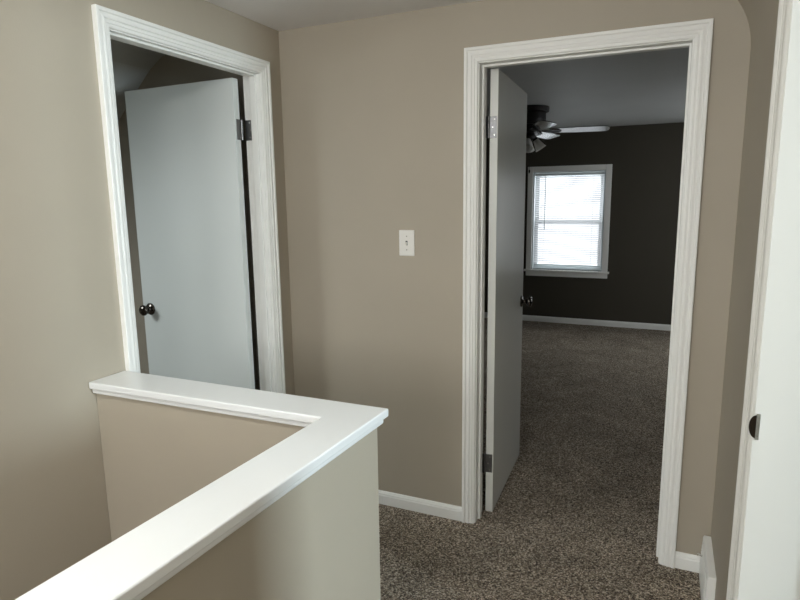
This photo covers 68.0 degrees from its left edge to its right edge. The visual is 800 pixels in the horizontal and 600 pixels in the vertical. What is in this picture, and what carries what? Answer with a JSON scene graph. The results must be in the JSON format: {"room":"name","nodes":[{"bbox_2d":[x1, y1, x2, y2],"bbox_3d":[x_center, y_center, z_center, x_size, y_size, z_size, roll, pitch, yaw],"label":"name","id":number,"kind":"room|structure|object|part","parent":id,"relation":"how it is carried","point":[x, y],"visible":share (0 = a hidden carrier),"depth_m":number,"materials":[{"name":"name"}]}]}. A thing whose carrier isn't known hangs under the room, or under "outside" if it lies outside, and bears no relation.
{"room":"upstairs hallway landing","nodes":[
{"label":"upstairs hallway landing","id":0,"kind":"room"},
{"bbox_2d":[110,39,164,120],"bbox_3d":[-2.061,-0.562,2.027,1.885,1.190,2.750,4,11,24],"label":"ceiling","id":1,"kind":"structure","parent":0,"point":[131,63],"depth_m":3.01,"materials":[{"name":"paint"}]},
{"bbox_2d":[0,0,294,599],"bbox_3d":[-1.514,1.191,1.063,0.090,4.313,4.600,4,11,24],"label":"wall","id":2,"kind":"structure","parent":0,"point":[61,328],"depth_m":1.83,"materials":[{"name":"beige paint"}]},
{"bbox_2d":[91,4,285,393],"bbox_3d":[-0.809,0.030,2.474,0.110,2.105,0.910,4,11,24],"label":"door frame","id":3,"kind":"structure","parent":2,"relation":"attached to","point":[108,24],"depth_m":2.50,"materials":[{"name":"white paint"}]},
{"bbox_2d":[125,78,254,388],"bbox_3d":[-1.014,-0.015,2.949,0.721,2.014,0.160,4,11,26],"label":"door","id":4,"kind":"structure","parent":2,"relation":"in","point":[185,139],"depth_m":2.87,"materials":[{"name":"paint"}]},
{"bbox_3d":[-1.307,0.051,3.053,0.063,0.063,0.063,4,11,24],"label":"knob","id":5,"kind":"part","parent":4,"relation":"part of","materials":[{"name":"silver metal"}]},
{"bbox_2d":[15,371,387,599],"bbox_3d":[-0.974,0.913,0.870,1.017,0.910,2.380,4,11,24],"label":"wall","id":6,"kind":"structure","parent":0,"point":[214,491],"depth_m":1.48,"materials":[{"name":"beige paint"}]},
{"bbox_3d":[-0.990,0.929,0.866,0.992,0.882,2.355,4,11,24],"label":"wall panel","id":7,"kind":"part","parent":6,"relation":"part of","materials":[{"name":"beige paint"}]},
{"bbox_2d":[118,0,750,554],"bbox_3d":[-0.421,-0.040,2.972,4.029,2.563,0.115,4,11,24],"label":"wall","id":8,"kind":"structure","parent":0,"point":[373,107],"depth_m":2.66,"materials":[{"name":"beige paint"}]},
{"bbox_2d":[399,230,414,255],"bbox_3d":[0.028,-0.255,2.656,0.074,0.116,0.017,4,11,24],"label":"light switch","id":9,"kind":"object","parent":8,"relation":"attached to","point":[406,237],"visible":1,"depth_m":2.66,"materials":[{"name":"white plastic"}]},
{"bbox_2d":[378,490,461,521],"bbox_3d":[-0.124,0.974,2.946,0.909,0.067,0.013,4,11,24],"label":"baseboard","id":10,"kind":"structure","parent":8,"relation":"attached to","point":[439,509],"depth_m":2.84,"materials":[{"name":"white paint"}]},
{"bbox_2d":[482,68,532,511],"bbox_3d":[0.534,-0.035,2.971,0.160,2.020,0.728,3,10,22],"label":"door","id":11,"kind":"structure","parent":8,"relation":"in","point":[506,124],"depth_m":2.83,"materials":[{"name":"paint"}]},
{"bbox_3d":[0.694,0.009,3.250,0.063,0.063,0.063,4,11,24],"label":"knob","id":12,"kind":"part","parent":11,"relation":"part of","materials":[{"name":"silver metal"}]},
{"bbox_2d":[462,18,713,568],"bbox_3d":[0.711,0.021,2.459,0.899,2.087,0.135,4,11,24],"label":"door frame","id":13,"kind":"structure","parent":8,"relation":"attached to","point":[696,35],"depth_m":2.34,"materials":[{"name":"white paint"}]},
{"bbox_2d":[674,551,700,572],"bbox_3d":[1.168,1.054,2.377,0.121,0.067,0.013,4,11,24],"label":"baseboard","id":14,"kind":"structure","parent":8,"relation":"attached to","point":[684,561],"depth_m":2.38,"materials":[{"name":"white paint"}]},
{"bbox_2d":[205,0,688,129],"bbox_3d":[0.767,-1.197,2.187,3.900,0.108,9.470,4,11,24],"label":"ceiling","id":15,"kind":"structure","parent":0,"point":[641,88],"depth_m":3.73,"materials":[{"name":"paint"}]},
{"bbox_2d":[487,105,609,172],"bbox_3d":[1.138,-1.370,5.105,1.250,0.549,1.257,4,11,24],"label":"ceiling fan","id":16,"kind":"object","parent":15,"relation":"hanging from","point":[536,114],"visible":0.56,"depth_m":4.96,"materials":[{"name":"black metal"}]},
{"bbox_2d":[526,136,532,151],"bbox_3d":[1.080,-1.327,5.014,0.100,0.141,0.122,4,11,24],"label":"shade","id":17,"kind":"object","parent":16,"relation":"attached to","point":[529,147],"depth_m":5.02,"materials":[{"name":"white glass"}]},
{"bbox_2d":[533,136,545,151],"bbox_3d":[1.190,-1.339,5.078,0.122,0.141,0.100,4,11,24],"label":"shade","id":18,"kind":"object","parent":16,"relation":"attached to","point":[538,145],"depth_m":5.05,"materials":[{"name":"white glass"}]},
{"bbox_3d":[1.115,-1.375,4.671,0.132,0.034,0.485,-1,10,-2],"label":"blade","id":19,"kind":"part","parent":16,"relation":"part of","materials":[{"name":"grey"}]},
{"bbox_3d":[1.334,-1.507,5.423,0.132,0.034,0.485,6,12,34],"label":"blade","id":20,"kind":"part","parent":16,"relation":"part of","materials":[{"name":"grey"}]},
{"bbox_3d":[1.502,-1.431,4.968,0.485,0.034,0.132,2,10,16],"label":"blade","id":21,"kind":"part","parent":16,"relation":"part of","materials":[{"name":"grey"}]},
{"bbox_2d":[379,318,700,599],"bbox_3d":[0.822,1.173,2.647,3.900,0.250,9.355,4,11,24],"label":"floor","id":22,"kind":"structure","parent":0,"point":[586,472],"depth_m":2.91,"materials":[{"name":"brown carpet"}]},
{"bbox_2d":[485,122,683,324],"bbox_3d":[2.685,-0.692,6.610,3.900,2.535,0.115,4,11,24],"label":"wall","id":23,"kind":"structure","parent":0,"point":[646,159],"depth_m":6.60,"materials":[{"name":"brown paint"}]},
{"bbox_2d":[524,164,611,278],"bbox_3d":[1.948,-0.906,6.880,0.966,1.276,0.160,4,11,24],"label":"window","id":24,"kind":"structure","parent":23,"relation":"in","point":[531,269],"depth_m":6.85,"materials":[{"name":"white paint"}]},
{"bbox_3d":[1.964,-0.648,6.955,0.776,0.556,0.026,4,11,24],"label":"sash","id":25,"kind":"part","parent":24,"relation":"part of","materials":[{"name":"white plastic"}]},
{"bbox_2d":[533,172,604,266],"bbox_3d":[1.939,-0.928,6.857,0.766,1.063,0.044,4,11,24],"label":"mini blind","id":26,"kind":"object","parent":24,"relation":"attached to","point":[593,180],"visible":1,"depth_m":6.86,"materials":[{"name":"white plastic"}]},
{"bbox_3d":[1.949,-0.412,6.953,0.766,0.012,0.024,4,11,24],"label":"rail","id":27,"kind":"part","parent":26,"relation":"part of","materials":[{"name":"white plastic"}]},
{"bbox_3d":[1.970,-1.180,6.891,0.776,0.586,0.026,4,11,24],"label":"sash","id":28,"kind":"part","parent":24,"relation":"part of","materials":[{"name":"white plastic"}]},
{"bbox_2d":[484,312,670,330],"bbox_3d":[2.672,0.288,6.719,3.700,0.067,0.013,4,11,24],"label":"baseboard","id":29,"kind":"structure","parent":23,"relation":"attached to","point":[637,325],"depth_m":6.88,"materials":[{"name":"white paint"}]},
{"bbox_2d":[711,0,778,599],"bbox_3d":[0.369,0.446,0.080,0.200,2.563,4.600,4,11,24],"label":"wall","id":30,"kind":"structure","parent":0,"point":[763,48],"depth_m":1.86,"materials":[{"name":"beige paint"}]},
{"bbox_2d":[697,535,715,599],"bbox_3d":[1.136,1.029,2.212,0.051,0.172,0.283,4,11,24],"label":"air vent","id":31,"kind":"object","parent":30,"relation":"in","point":[707,573],"visible":1,"depth_m":2.15,"materials":[{"name":"white paint"}]},
{"bbox_2d":[726,0,799,599],"bbox_3d":[0.817,0.250,1.092,0.220,2.095,0.878,4,11,24],"label":"door frame","id":32,"kind":"structure","parent":30,"relation":"attached to","point":[764,560],"depth_m":1.46,"materials":[{"name":"white paint"}]},
{"bbox_3d":[0.898,0.319,1.489,0.009,0.068,0.002,4,11,24],"label":"strike plate","id":33,"kind":"part","parent":32,"relation":"part of","materials":[{"name":"silver metal"}]},
{"bbox_2d":[738,0,777,46],"bbox_3d":[0.135,-0.642,-0.008,0.289,0.289,4.600,4,11,24],"label":"cove","id":34,"kind":"object","parent":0,"point":[757,12],"visible":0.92,"depth_m":1.86,"materials":[{"name":"beige paint"}]}
]}

